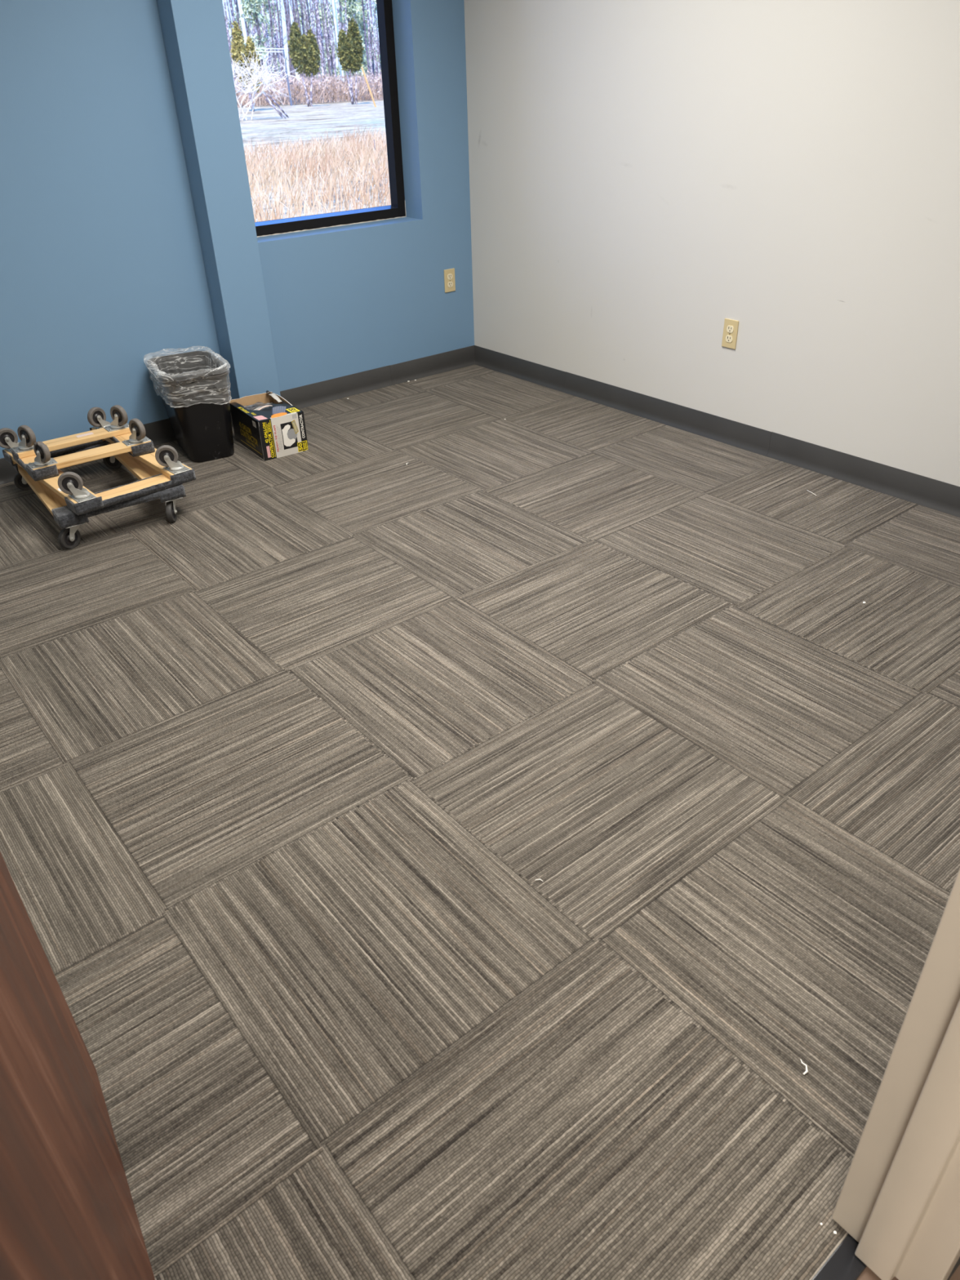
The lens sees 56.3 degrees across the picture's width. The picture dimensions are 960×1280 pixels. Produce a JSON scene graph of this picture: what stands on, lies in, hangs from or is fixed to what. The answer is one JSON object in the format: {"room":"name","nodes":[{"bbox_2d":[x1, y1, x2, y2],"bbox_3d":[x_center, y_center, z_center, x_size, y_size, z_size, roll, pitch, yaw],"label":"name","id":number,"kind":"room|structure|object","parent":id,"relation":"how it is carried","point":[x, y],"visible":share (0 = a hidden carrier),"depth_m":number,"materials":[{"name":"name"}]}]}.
{"room":"empty office room","nodes":[
{"label":"empty office room","id":0,"kind":"room"},
{"bbox_2d":[156,0,280,399],"bbox_3d":[-1.106,-2.194,3.602,0.208,2.720,0.132,-25,39,-31],"label":"wall column","id":1,"kind":"structure","parent":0,"point":[194,33],"depth_m":3.73,"materials":[{"name":"blue paint"}]},
{"bbox_2d":[0,0,474,458],"bbox_3d":[-1.575,-1.966,3.548,3.740,3.020,0.205,-25,39,-31],"label":"wall","id":2,"kind":"structure","parent":0,"point":[102,268],"depth_m":3.78,"materials":[{"name":"blue paint"}]},
{"bbox_2d":[0,345,475,484],"bbox_3d":[-1.419,-0.971,4.134,3.600,0.104,0.014,-25,39,-31],"label":"baseboard","id":3,"kind":"structure","parent":2,"relation":"attached to","point":[160,432],"depth_m":4.66,"materials":[{"name":"plastic"}]},
{"bbox_2d":[254,0,406,237],"bbox_3d":[-0.787,-2.639,3.998,0.954,1.472,0.067,-25,39,-31],"label":"window","id":4,"kind":"structure","parent":2,"relation":"in","point":[397,209],"depth_m":4.35,"materials":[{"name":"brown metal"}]},
{"bbox_2d":[444,268,455,293],"bbox_3d":[-0.160,-1.911,4.769,0.070,0.114,0.008,-25,39,-31],"label":"wall outlet","id":5,"kind":"object","parent":2,"relation":"attached to","point":[449,274],"visible":1,"depth_m":4.77,"materials":[{"name":"beige plastic"}]},
{"bbox_2d":[447,273,452,279],"bbox_3d":[-0.159,-1.927,4.757,0.034,0.028,0.002,-25,39,-31],"label":"receptacle","id":6,"kind":"object","parent":5,"relation":"attached to","point":[449,275],"depth_m":4.76,"materials":[{"name":"beige plastic"}]},
{"bbox_2d":[447,281,453,287],"bbox_3d":[-0.158,-1.894,4.778,0.034,0.028,0.002,-25,39,-31],"label":"receptacle","id":7,"kind":"object","parent":5,"relation":"attached to","point":[450,284],"depth_m":4.78,"materials":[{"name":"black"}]},
{"bbox_2d":[0,364,959,1279],"bbox_3d":[-0.240,-0.115,2.874,3.700,0.050,3.862,-25,39,-31],"label":"floor","id":8,"kind":"structure","parent":0,"point":[292,764],"depth_m":2.00,"materials":[{"name":"carpet"}]},
{"bbox_2d":[13,441,186,549],"bbox_3d":[-1.510,-0.598,3.526,0.472,0.139,0.775,-22,38,-29],"label":"dolly","id":9,"kind":"object","parent":8,"relation":"on","point":[69,537],"visible":0.61,"depth_m":3.34,"materials":[{"name":"brown wood"}]},
{"bbox_2d":[0,406,195,515],"bbox_3d":[-1.499,-0.718,3.455,0.473,0.139,0.763,-27,40,-34],"label":"dolly","id":10,"kind":"object","parent":9,"relation":"on","point":[68,486],"visible":0.76,"depth_m":3.31,"materials":[{"name":"brown wood"}]},
{"bbox_2d":[10,404,155,480],"bbox_3d":[-1.542,-0.776,3.466,0.456,0.139,0.328,-24,38,-30],"label":"dolly","id":11,"kind":"object","parent":10,"relation":"on","point":[33,456],"visible":1,"depth_m":3.45,"materials":[{"name":"brown wood"}]},
{"bbox_2d":[143,346,234,462],"bbox_3d":[-1.249,-1.031,3.932,0.322,0.414,0.422,-18,36,-24],"label":"wastebasket","id":12,"kind":"object","parent":8,"relation":"on","point":[193,386],"visible":1,"depth_m":3.84,"materials":[{"name":"black plastic"}]},
{"bbox_2d":[229,390,308,461],"bbox_3d":[-0.950,-0.968,4.019,0.215,0.198,0.347,-22,38,-28],"label":"box","id":13,"kind":"object","parent":8,"relation":"on","point":[265,424],"visible":1,"depth_m":3.93,"materials":[{"name":"black cardboard"}]},
{"bbox_2d":[271,412,286,417],"bbox_3d":[-0.871,-0.972,3.878,0.084,0.001,0.045,-22,38,-28],"label":"picture","id":14,"kind":"object","parent":13,"relation":"on","point":[281,414],"depth_m":3.88},
{"bbox_2d":[272,405,286,414],"bbox_3d":[-0.884,-1.010,3.937,0.093,0.001,0.106,-22,38,-28],"label":"picture","id":15,"kind":"object","parent":13,"relation":"on","point":[280,410],"depth_m":3.93},
{"bbox_2d":[280,421,297,449],"bbox_3d":[-0.832,-0.893,3.916,0.068,0.116,0.002,-22,38,-28],"label":"picture","id":16,"kind":"object","parent":13,"relation":"attached to","point":[288,429],"depth_m":3.91,"materials":[{"name":"white"}]},
{"bbox_2d":[800,1058,808,1075],"bbox_3d":[0.538,0.708,1.488,0.009,0.007,0.027,2,33,6],"label":"thread","id":17,"kind":"object","parent":8,"relation":"on","point":[806,1069],"visible":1,"depth_m":1.48,"materials":[{"name":"white fabric"}]},
{"bbox_2d":[811,1233,866,1279],"bbox_3d":[0.184,1.024,1.032,1.020,0.024,0.039,-25,39,-31],"label":"trim","id":18,"kind":"structure","parent":8,"relation":"on","point":[842,1264],"depth_m":1.24,"materials":[{"name":"black rubber"}]},
{"bbox_2d":[463,0,959,486],"bbox_3d":[1.149,-1.884,3.279,0.140,3.020,4.260,-25,39,-31],"label":"wall","id":19,"kind":"structure","parent":0,"point":[646,176],"depth_m":3.52,"materials":[{"name":"white paint"}]},
{"bbox_2d":[474,345,959,517],"bbox_3d":[1.181,-0.842,3.798,0.014,0.104,3.850,-25,39,-31],"label":"baseboard","id":20,"kind":"structure","parent":19,"relation":"attached to","point":[944,497],"depth_m":3.85,"materials":[{"name":"plastic"}]},
{"bbox_2d":[721,318,738,349],"bbox_3d":[1.037,-1.271,3.724,0.008,0.114,0.070,-25,39,-31],"label":"wall outlet","id":21,"kind":"object","parent":19,"relation":"attached to","point":[730,329],"visible":1,"depth_m":3.72,"materials":[{"name":"beige plastic"}]},
{"bbox_2d":[725,334,732,342],"bbox_3d":[1.036,-1.254,3.733,0.002,0.028,0.034,-25,39,-31],"label":"receptacle","id":22,"kind":"object","parent":21,"relation":"attached to","point":[728,337],"depth_m":3.73,"materials":[{"name":"beige plastic"}]},
{"bbox_2d":[726,324,733,333],"bbox_3d":[1.035,-1.286,3.712,0.002,0.028,0.034,-25,39,-31],"label":"receptacle","id":23,"kind":"object","parent":21,"relation":"attached to","point":[730,328],"depth_m":3.71,"materials":[{"name":"beige plastic"}]},
{"bbox_2d":[857,1264,959,1279],"bbox_3d":[1.086,1.366,0.485,6.000,0.047,2.105,-25,39,-31],"label":"floor","id":24,"kind":"structure","parent":0,"point":[867,1274],"depth_m":1.24,"materials":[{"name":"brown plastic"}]},
{"bbox_3d":[1.008,-0.487,0.863,3.600,2.770,0.119,-25,39,-31],"label":"wall","id":25,"kind":"structure","parent":0,"visible":0},
{"bbox_2d":[0,852,155,1279],"bbox_3d":[-0.446,0.065,0.609,0.044,2.068,0.930,-20,37,-26],"label":"door","id":26,"kind":"structure","parent":25,"relation":"in","point":[68,1211],"depth_m":0.87,"materials":[{"name":"brown wood"}]},
{"bbox_2d":[831,869,959,1279],"bbox_3d":[0.539,-0.042,0.685,0.078,2.124,0.145,-25,39,-31],"label":"trim","id":27,"kind":"structure","parent":25,"relation":"attached to","point":[899,1198],"depth_m":1.09,"materials":[{"name":"paint"}]},
{"bbox_2d":[946,1257,959,1279],"bbox_3d":[1.711,0.333,1.930,2.784,0.102,0.014,-25,39,-31],"label":"baseboard","id":28,"kind":"structure","parent":25,"relation":"attached to","point":[957,1263],"depth_m":1.24,"materials":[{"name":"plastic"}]},
{"label":"outside","id":29,"kind":"structure","parent":0,"visible":0},
{"bbox_2d":[237,91,389,222],"bbox_3d":[-29.998,-50.130,83.380,190.000,0.158,180.000,-25,39,-31],"label":"ground","id":30,"kind":"structure","parent":29,"point":[266,124],"depth_m":34.45,"materials":[{"name":"white snow"}]},
{"bbox_2d":[223,0,235,80],"bbox_3d":[-26.557,-64.264,93.477,1.398,12.813,1.171,25,41,35],"label":"bare tree","id":31,"kind":"object","parent":30,"relation":"on","point":[224,0],"visible":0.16,"depth_m":93.71,"materials":[{"name":"grey plant"}]},
{"bbox_2d":[223,12,235,84],"bbox_3d":[-25.118,-60.764,88.646,1.414,12.019,1.582,14,36,23],"label":"bare tree","id":32,"kind":"object","parent":30,"relation":"on","point":[224,12],"visible":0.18,"depth_m":89.42,"materials":[{"name":"grey plant"}]},
{"bbox_2d":[226,0,236,21],"bbox_3d":[-22.932,-58.715,83.477,1.244,14.001,1.367,-15,35,-20],"label":"bare tree","id":33,"kind":"object","parent":30,"relation":"on","point":[231,1],"visible":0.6,"depth_m":83.23,"materials":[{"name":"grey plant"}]},
{"bbox_2d":[223,0,240,29],"bbox_3d":[-20.724,-52.710,73.791,1.666,14.163,1.864,-24,38,-30],"label":"bare tree","id":34,"kind":"object","parent":30,"relation":"on","point":[230,6],"visible":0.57,"depth_m":74.28,"materials":[{"name":"grey plant"}]},
{"bbox_2d":[228,0,239,28],"bbox_3d":[-21.178,-55.213,77.404,1.291,14.526,1.418,5,33,11],"label":"bare tree","id":35,"kind":"object","parent":30,"relation":"on","point":[236,4],"visible":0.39,"depth_m":77.84,"materials":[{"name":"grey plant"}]},
{"bbox_2d":[240,0,248,36],"bbox_3d":[-18.841,-51.173,70.371,1.425,15.143,1.143,14,36,24],"label":"bare tree","id":36,"kind":"object","parent":30,"relation":"on","point":[246,28],"visible":0.19,"depth_m":71.75,"materials":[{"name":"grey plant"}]},
{"bbox_2d":[229,20,262,111],"bbox_3d":[-12.966,-31.854,49.862,1.756,4.288,1.096,-25,39,-31],"label":"tree","id":37,"kind":"object","parent":30,"relation":"on","point":[237,47],"visible":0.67,"depth_m":49.37,"materials":[{"name":"green plant"}]},
{"bbox_2d":[233,1,258,57],"bbox_3d":[-25.947,-67.515,97.305,2.482,14.150,2.529,-19,36,-24],"label":"pine tree","id":38,"kind":"object","parent":30,"relation":"on","point":[243,2],"visible":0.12,"depth_m":97.04,"materials":[{"name":"green plant"}]},
{"bbox_2d":[237,0,257,100],"bbox_3d":[-18.047,-48.663,66.514,0.866,15.011,0.320,-25,39,-31],"label":"utility pole","id":39,"kind":"object","parent":30,"relation":"on","point":[242,21],"visible":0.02,"depth_m":67.80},
{"bbox_2d":[239,0,272,88],"bbox_3d":[-16.562,-46.149,64.890,2.181,12.434,2.220,13,35,22],"label":"pine tree","id":40,"kind":"object","parent":30,"relation":"on","point":[253,8],"visible":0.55,"depth_m":65.34,"materials":[{"name":"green plant"}]},
{"bbox_2d":[257,0,272,75],"bbox_3d":[-16.863,-49.567,68.840,1.525,13.977,1.278,-19,36,-25],"label":"bare tree","id":41,"kind":"object","parent":30,"relation":"on","point":[260,11],"visible":0.38,"depth_m":70.64,"materials":[{"name":"grey plant"}]},
{"bbox_2d":[231,45,302,119],"bbox_3d":[-10.543,-25.293,40.590,5.156,3.084,4.127,0,33,4],"label":"bare shrub","id":42,"kind":"object","parent":30,"relation":"on","point":[255,77],"visible":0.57,"depth_m":40.84,"materials":[{"name":"beige plant"}]},
{"bbox_2d":[262,3,276,76],"bbox_3d":[-20.610,-59.516,86.937,1.256,11.508,1.052,17,37,27],"label":"bare tree","id":43,"kind":"object","parent":30,"relation":"on","point":[269,53],"visible":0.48,"depth_m":87.46,"materials":[{"name":"grey plant"}]},
{"bbox_2d":[259,0,280,75],"bbox_3d":[-21.400,-61.493,89.232,2.060,12.419,2.356,-3,33,-1],"label":"pine tree","id":44,"kind":"object","parent":30,"relation":"on","point":[266,12],"visible":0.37,"depth_m":89.29,"materials":[{"name":"green plant"}]},
{"bbox_2d":[263,0,279,76],"bbox_3d":[-17.430,-52.128,74.460,1.355,12.281,1.105,7,34,14],"label":"bare tree","id":45,"kind":"object","parent":30,"relation":"on","point":[268,3],"visible":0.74,"depth_m":75.39,"materials":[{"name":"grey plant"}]},
{"bbox_2d":[262,90,283,118],"bbox_3d":[-9.536,-24.601,41.231,0.902,1.112,0.068,-25,39,-31],"label":"fallen branch","id":46,"kind":"object","parent":30,"relation":"on","point":[263,92],"visible":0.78,"depth_m":41.06,"materials":[{"name":"grey wood"}]},
{"bbox_2d":[255,48,292,105],"bbox_3d":[-13.027,-35.856,57.185,2.201,3.161,0.120,-25,39,-31],"label":"metal post","id":47,"kind":"object","parent":30,"relation":"on","point":[282,49],"visible":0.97,"depth_m":57.09,"materials":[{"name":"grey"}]},
{"bbox_2d":[268,1,281,78],"bbox_3d":[-21.521,-63.317,93.845,1.240,10.539,1.387,10,34,18],"label":"bare tree","id":48,"kind":"object","parent":30,"relation":"on","point":[269,2],"visible":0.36,"depth_m":94.26,"materials":[{"name":"grey plant"}]},
{"bbox_2d":[269,0,280,75],"bbox_3d":[-17.926,-52.922,77.134,1.417,10.771,1.267,-10,33,-12],"label":"bare tree","id":49,"kind":"object","parent":30,"relation":"on","point":[269,1],"visible":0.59,"depth_m":78.24,"materials":[{"name":"grey plant"}]},
{"bbox_2d":[265,98,286,118],"bbox_3d":[-9.289,-24.171,40.823,0.943,0.820,0.068,-25,39,-31],"label":"fallen branch","id":50,"kind":"object","parent":30,"relation":"on","point":[266,100],"visible":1,"depth_m":40.81,"materials":[{"name":"grey wood"}]},
{"bbox_2d":[266,0,287,66],"bbox_3d":[-25.242,-74.783,109.243,2.568,13.535,2.245,-11,34,-14],"label":"pine tree","id":51,"kind":"object","parent":30,"relation":"on","point":[275,8],"visible":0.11,"depth_m":108.97,"materials":[{"name":"green plant"}]},
{"bbox_2d":[272,0,284,80],"bbox_3d":[-21.760,-67.147,96.003,1.306,14.696,1.435,2,33,5],"label":"bare tree","id":52,"kind":"object","parent":30,"relation":"on","point":[277,6],"visible":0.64,"depth_m":96.95,"materials":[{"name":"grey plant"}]},
{"bbox_2d":[271,0,285,88],"bbox_3d":[-22.568,-68.469,99.767,1.411,12.926,1.182,11,35,20],"label":"bare tree","id":53,"kind":"object","parent":30,"relation":"on","point":[278,44],"visible":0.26,"depth_m":99.95,"materials":[{"name":"grey plant"}]},
{"bbox_2d":[272,0,285,81],"bbox_3d":[-18.388,-55.608,80.762,1.504,11.427,1.345,1,33,5],"label":"bare tree","id":54,"kind":"object","parent":30,"relation":"on","point":[277,37],"visible":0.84,"depth_m":81.33,"materials":[{"name":"grey plant"}]},
{"bbox_2d":[269,95,288,118],"bbox_3d":[-9.208,-24.459,41.177,0.849,0.915,0.068,-25,39,-31],"label":"fallen branch","id":55,"kind":"object","parent":30,"relation":"on","point":[270,96],"visible":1,"depth_m":41.16,"materials":[{"name":"grey wood"}]},
{"bbox_2d":[276,9,286,77],"bbox_3d":[-22.980,-69.763,103.216,1.247,11.423,1.044,-6,33,-6],"label":"bare tree","id":56,"kind":"object","parent":30,"relation":"on","point":[277,10],"visible":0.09,"depth_m":104.53,"materials":[{"name":"grey plant"}]},
{"bbox_2d":[278,0,288,77],"bbox_3d":[-18.310,-57.252,82.794,1.413,12.011,1.581,0,33,2],"label":"bare tree","id":57,"kind":"object","parent":30,"relation":"on","point":[282,35],"visible":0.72,"depth_m":83.19,"materials":[{"name":"grey plant"}]},
{"bbox_2d":[280,0,292,79],"bbox_3d":[-19.837,-64.177,91.652,1.283,14.256,1.573,-21,37,-27],"label":"bare tree","id":58,"kind":"object","parent":30,"relation":"on","point":[285,9],"visible":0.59,"depth_m":92.77,"materials":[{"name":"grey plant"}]},
{"bbox_2d":[281,0,292,71],"bbox_3d":[-25.398,-81.395,118.623,1.612,14.612,1.315,-19,36,-25],"label":"bare tree","id":59,"kind":"object","parent":30,"relation":"on","point":[285,1],"visible":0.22,"depth_m":117.89,"materials":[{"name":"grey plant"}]},
{"bbox_2d":[286,0,294,82],"bbox_3d":[-15.097,-51.182,70.037,1.156,15.313,1.441,-18,36,-24],"label":"bare tree","id":60,"kind":"object","parent":30,"relation":"on","point":[287,1],"visible":0.36,"depth_m":71.20,"materials":[{"name":"grey plant"}]},
{"bbox_2d":[290,0,303,75],"bbox_3d":[-16.362,-56.348,79.049,1.280,14.408,1.407,-11,34,-14],"label":"bare tree","id":61,"kind":"object","parent":30,"relation":"on","point":[292,1],"visible":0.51,"depth_m":79.40,"materials":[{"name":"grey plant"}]},
{"bbox_2d":[295,0,306,80],"bbox_3d":[-13.750,-47.612,67.688,1.057,11.741,1.295,23,40,33],"label":"bare tree","id":62,"kind":"object","parent":30,"relation":"on","point":[296,4],"visible":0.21,"depth_m":67.93,"materials":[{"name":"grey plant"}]},
{"bbox_2d":[297,0,308,81],"bbox_3d":[-15.146,-54.026,76.106,1.499,13.586,1.223,13,35,22],"label":"bare tree","id":63,"kind":"object","parent":30,"relation":"on","point":[301,2],"visible":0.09,"depth_m":76.56,"materials":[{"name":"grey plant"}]},
{"bbox_2d":[286,20,320,106],"bbox_3d":[-10.547,-34.849,54.316,2.180,4.421,1.122,-25,39,-31],"label":"tree","id":64,"kind":"object","parent":30,"relation":"on","point":[304,51],"visible":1,"depth_m":53.79,"materials":[{"name":"green plant"}]},
{"bbox_2d":[298,0,311,76],"bbox_3d":[-17.716,-63.118,91.635,1.365,12.371,1.113,-11,34,-14],"label":"bare tree","id":65,"kind":"object","parent":30,"relation":"on","point":[306,20],"visible":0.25,"depth_m":91.39,"materials":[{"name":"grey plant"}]},
{"bbox_2d":[294,0,317,79],"bbox_3d":[-19.616,-70.226,100.818,2.560,14.598,2.610,-6,33,-6],"label":"pine tree","id":66,"kind":"object","parent":30,"relation":"on","point":[299,6],"visible":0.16,"depth_m":100.64,"materials":[{"name":"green plant"}]},
{"bbox_2d":[302,0,310,80],"bbox_3d":[-18.911,-66.583,97.204,1.447,12.294,1.618,20,39,31],"label":"bare tree","id":67,"kind":"object","parent":30,"relation":"on","point":[305,31],"visible":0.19,"depth_m":97.04,"materials":[{"name":"grey plant"}]},
{"bbox_2d":[233,70,383,106],"bbox_3d":[-16.934,-37.633,61.410,48.588,2.026,10.615,-25,39,-31],"label":"undergrowth","id":68,"kind":"object","parent":30,"relation":"on","point":[322,91],"visible":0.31,"depth_m":62.49,"materials":[{"name":"brown plant"}]},
{"bbox_2d":[302,0,315,82],"bbox_3d":[-16.839,-61.611,87.836,1.529,13.865,1.248,8,34,15],"label":"bare tree","id":69,"kind":"object","parent":30,"relation":"on","point":[307,8],"visible":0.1,"depth_m":87.84,"materials":[{"name":"grey plant"}]},
{"bbox_2d":[311,0,315,37],"bbox_3d":[-17.895,-65.852,94.777,1.245,13.619,1.486,-11,34,-15],"label":"bare tree","id":70,"kind":"object","parent":30,"relation":"on","point":[313,22],"visible":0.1,"depth_m":94.98,"materials":[{"name":"grey plant"}]},
{"bbox_2d":[309,0,321,78],"bbox_3d":[-14.877,-56.080,81.563,1.232,11.171,1.005,4,33,10],"label":"bare tree","id":71,"kind":"object","parent":30,"relation":"on","point":[313,2],"visible":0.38,"depth_m":81.64,"materials":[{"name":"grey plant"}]},
{"bbox_2d":[309,0,321,79],"bbox_3d":[-13.145,-48.882,70.265,1.218,11.077,1.262,-25,39,-32],"label":"bare tree","id":72,"kind":"object","parent":30,"relation":"on","point":[311,23],"visible":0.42,"depth_m":70.34,"materials":[{"name":"grey plant"}]},
{"bbox_2d":[243,124,391,222],"bbox_3d":[-2.282,-9.836,17.985,20.702,0.816,16.090,-25,39,-31],"label":"dry grass","id":73,"kind":"structure","parent":30,"relation":"on","point":[361,148],"depth_m":15.61,"materials":[{"name":"beige plant"}]},
{"bbox_2d":[311,0,328,72],"bbox_3d":[-20.193,-76.798,113.072,2.080,12.542,2.380,8,34,15],"label":"pine tree","id":74,"kind":"object","parent":30,"relation":"on","point":[318,2],"visible":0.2,"depth_m":112.85,"materials":[{"name":"green plant"}]},
{"bbox_2d":[312,0,327,81],"bbox_3d":[-17.789,-68.331,99.095,1.547,13.148,1.730,-7,33,-8],"label":"bare tree","id":75,"kind":"object","parent":30,"relation":"on","point":[323,45],"visible":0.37,"depth_m":100.61,"materials":[{"name":"grey plant"}]},
{"bbox_2d":[314,15,328,77],"bbox_3d":[-22.036,-85.429,124.319,2.651,15.112,2.702,15,36,24],"label":"pine tree","id":76,"kind":"object","parent":30,"relation":"on","point":[314,15],"visible":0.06,"depth_m":125.91,"materials":[{"name":"green plant"}]},
{"bbox_2d":[315,0,331,79],"bbox_3d":[-13.389,-53.546,73.985,1.368,14.967,1.633,-27,40,-34],"label":"bare tree","id":77,"kind":"object","parent":30,"relation":"on","point":[321,40],"visible":0.91,"depth_m":75.70,"materials":[{"name":"grey plant"}]},
{"bbox_2d":[317,0,328,73],"bbox_3d":[-18.293,-71.905,105.028,1.415,12.827,1.154,-11,34,-14],"label":"bare tree","id":78,"kind":"object","parent":30,"relation":"on","point":[321,6],"visible":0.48,"depth_m":105.45,"materials":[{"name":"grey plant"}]},
{"bbox_2d":[320,0,331,83],"bbox_3d":[-16.691,-66.510,97.942,1.013,11.256,1.242,-15,35,-20],"label":"bare tree","id":79,"kind":"object","parent":30,"relation":"on","point":[328,63],"visible":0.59,"depth_m":99.00,"materials":[{"name":"grey plant"}]},
{"bbox_2d":[323,0,334,77],"bbox_3d":[-15.480,-62.115,90.073,1.610,12.233,1.439,-11,34,-14],"label":"bare tree","id":80,"kind":"object","parent":30,"relation":"on","point":[324,3],"visible":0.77,"depth_m":90.90,"materials":[{"name":"grey plant"}]},
{"bbox_2d":[321,0,337,79],"bbox_3d":[-11.615,-48.093,68.201,1.354,11.882,1.307,13,35,22],"label":"bare tree","id":81,"kind":"object","parent":30,"relation":"on","point":[328,24],"visible":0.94,"depth_m":68.93,"materials":[{"name":"grey plant"}]},
{"bbox_2d":[319,0,340,76],"bbox_3d":[-18.076,-74.282,106.966,2.636,14.746,2.586,-21,37,-27],"label":"pine tree","id":82,"kind":"object","parent":30,"relation":"on","point":[330,6],"visible":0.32,"depth_m":108.00,"materials":[{"name":"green plant"}]},
{"bbox_2d":[324,0,337,69],"bbox_3d":[-12.158,-49.828,71.802,1.206,10.966,1.250,-1,33,1],"label":"bare tree","id":83,"kind":"object","parent":30,"relation":"on","point":[333,46],"visible":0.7,"depth_m":72.47,"materials":[{"name":"grey plant"}]},
{"bbox_2d":[330,0,341,79],"bbox_3d":[-13.853,-60.206,83.603,1.550,15.881,1.411,6,33,12],"label":"bare tree","id":84,"kind":"object","parent":30,"relation":"on","point":[331,0],"visible":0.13,"depth_m":85.08,"materials":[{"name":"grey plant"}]},
{"bbox_2d":[331,0,344,81],"bbox_3d":[-11.864,-52.212,71.768,0.866,15.011,0.320,-25,39,-31],"label":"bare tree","id":85,"kind":"object","parent":30,"relation":"on","point":[334,10],"visible":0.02,"depth_m":73.13,"materials":[{"name":"grey plant"}]},
{"bbox_2d":[335,1,346,81],"bbox_3d":[-12.846,-58.123,81.440,1.301,14.638,1.429,6,33,12],"label":"bare tree","id":86,"kind":"object","parent":30,"relation":"on","point":[340,2],"visible":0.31,"depth_m":82.22,"materials":[{"name":"grey plant"}]},
{"bbox_2d":[344,0,350,80],"bbox_3d":[-11.128,-52.610,75.474,1.328,11.656,1.282,-23,38,-30],"label":"bare tree","id":87,"kind":"object","parent":30,"relation":"on","point":[346,25],"visible":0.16,"depth_m":75.72,"materials":[{"name":"grey plant"}]},
{"bbox_2d":[336,15,364,104],"bbox_3d":[-8.076,-36.235,56.128,1.884,4.674,1.172,-25,39,-31],"label":"tree","id":88,"kind":"object","parent":30,"relation":"on","point":[349,46],"visible":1,"depth_m":55.62,"materials":[{"name":"green plant"}]},
{"bbox_2d":[334,0,366,80],"bbox_3d":[-11.409,-55.082,77.189,2.499,13.999,2.456,-5,33,-5],"label":"pine tree","id":89,"kind":"object","parent":30,"relation":"on","point":[351,7],"visible":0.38,"depth_m":77.63,"materials":[{"name":"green plant"}]},
{"bbox_2d":[350,0,373,78],"bbox_3d":[-12.581,-63.865,90.954,2.673,14.086,2.336,18,37,28],"label":"pine tree","id":90,"kind":"object","parent":30,"relation":"on","point":[360,17],"visible":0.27,"depth_m":91.79,"materials":[{"name":"green plant"}]},
{"bbox_2d":[355,0,372,76],"bbox_3d":[-12.804,-66.541,95.649,2.379,13.564,2.425,6,33,12],"label":"pine tree","id":91,"kind":"object","parent":30,"relation":"on","point":[362,27],"visible":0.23,"depth_m":95.91,"materials":[{"name":"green plant"}]},
{"bbox_2d":[361,0,371,83],"bbox_3d":[-9.424,-50.873,71.240,0.995,13.185,1.240,-5,33,-5],"label":"bare tree","id":92,"kind":"object","parent":30,"relation":"on","point":[363,7],"visible":0.86,"depth_m":72.60,"materials":[{"name":"grey plant"}]},
{"bbox_2d":[360,66,376,106],"bbox_3d":[-6.268,-31.179,50.622,0.812,1.984,0.095,-25,39,-31],"label":"wooden stake","id":93,"kind":"object","parent":30,"relation":"on","point":[362,69],"visible":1,"depth_m":50.57,"materials":[{"name":"brown wood"}]},
{"bbox_2d":[366,0,373,80],"bbox_3d":[-11.159,-60.266,87.654,1.050,11.483,1.253,-7,33,-8],"label":"bare tree","id":94,"kind":"object","parent":30,"relation":"on","point":[369,44],"visible":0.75,"depth_m":88.54,"materials":[{"name":"grey plant"}]},
{"bbox_2d":[365,0,374,77],"bbox_3d":[-12.509,-70.259,100.070,1.662,15.064,1.356,-11,34,-14],"label":"bare tree","id":95,"kind":"object","parent":30,"relation":"on","point":[371,37],"visible":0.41,"depth_m":102.17,"materials":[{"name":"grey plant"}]},
{"bbox_2d":[364,5,377,75],"bbox_3d":[-16.082,-88.440,130.443,2.374,13.280,2.329,11,35,20],"label":"pine tree","id":96,"kind":"object","parent":30,"relation":"on","point":[366,32],"visible":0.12,"depth_m":130.24,"materials":[{"name":"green plant"}]},
{"bbox_2d":[368,0,378,76],"bbox_3d":[-14.932,-85.461,126.721,1.434,12.189,1.604,-17,36,-23],"label":"bare tree","id":97,"kind":"object","parent":30,"relation":"on","point":[372,0],"visible":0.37,"depth_m":126.94,"materials":[{"name":"grey plant"}]},
{"bbox_2d":[368,0,379,92],"bbox_3d":[-9.878,-57.504,83.113,1.270,11.635,1.064,-25,39,-32],"label":"bare tree","id":98,"kind":"object","parent":30,"relation":"on","point":[371,25],"visible":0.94,"depth_m":84.19,"materials":[{"name":"grey plant"}]},
{"bbox_2d":[370,0,381,75],"bbox_3d":[-11.968,-70.196,102.627,1.433,12.177,1.603,23,40,33],"label":"bare tree","id":99,"kind":"object","parent":30,"relation":"on","point":[373,0],"visible":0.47,"depth_m":103.30,"materials":[{"name":"grey plant"}]},
{"bbox_2d":[371,0,381,71],"bbox_3d":[-11.639,-73.591,106.750,2.553,13.457,2.232,-2,32,-1],"label":"pine tree","id":100,"kind":"object","parent":30,"relation":"on","point":[375,1],"visible":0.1,"depth_m":106.71,"materials":[{"name":"green plant"}]},
{"bbox_2d":[373,1,382,78],"bbox_3d":[-13.432,-79.607,117.746,1.310,11.880,1.069,-21,37,-28],"label":"bare tree","id":101,"kind":"object","parent":30,"relation":"on","point":[377,31],"visible":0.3,"depth_m":118.00,"materials":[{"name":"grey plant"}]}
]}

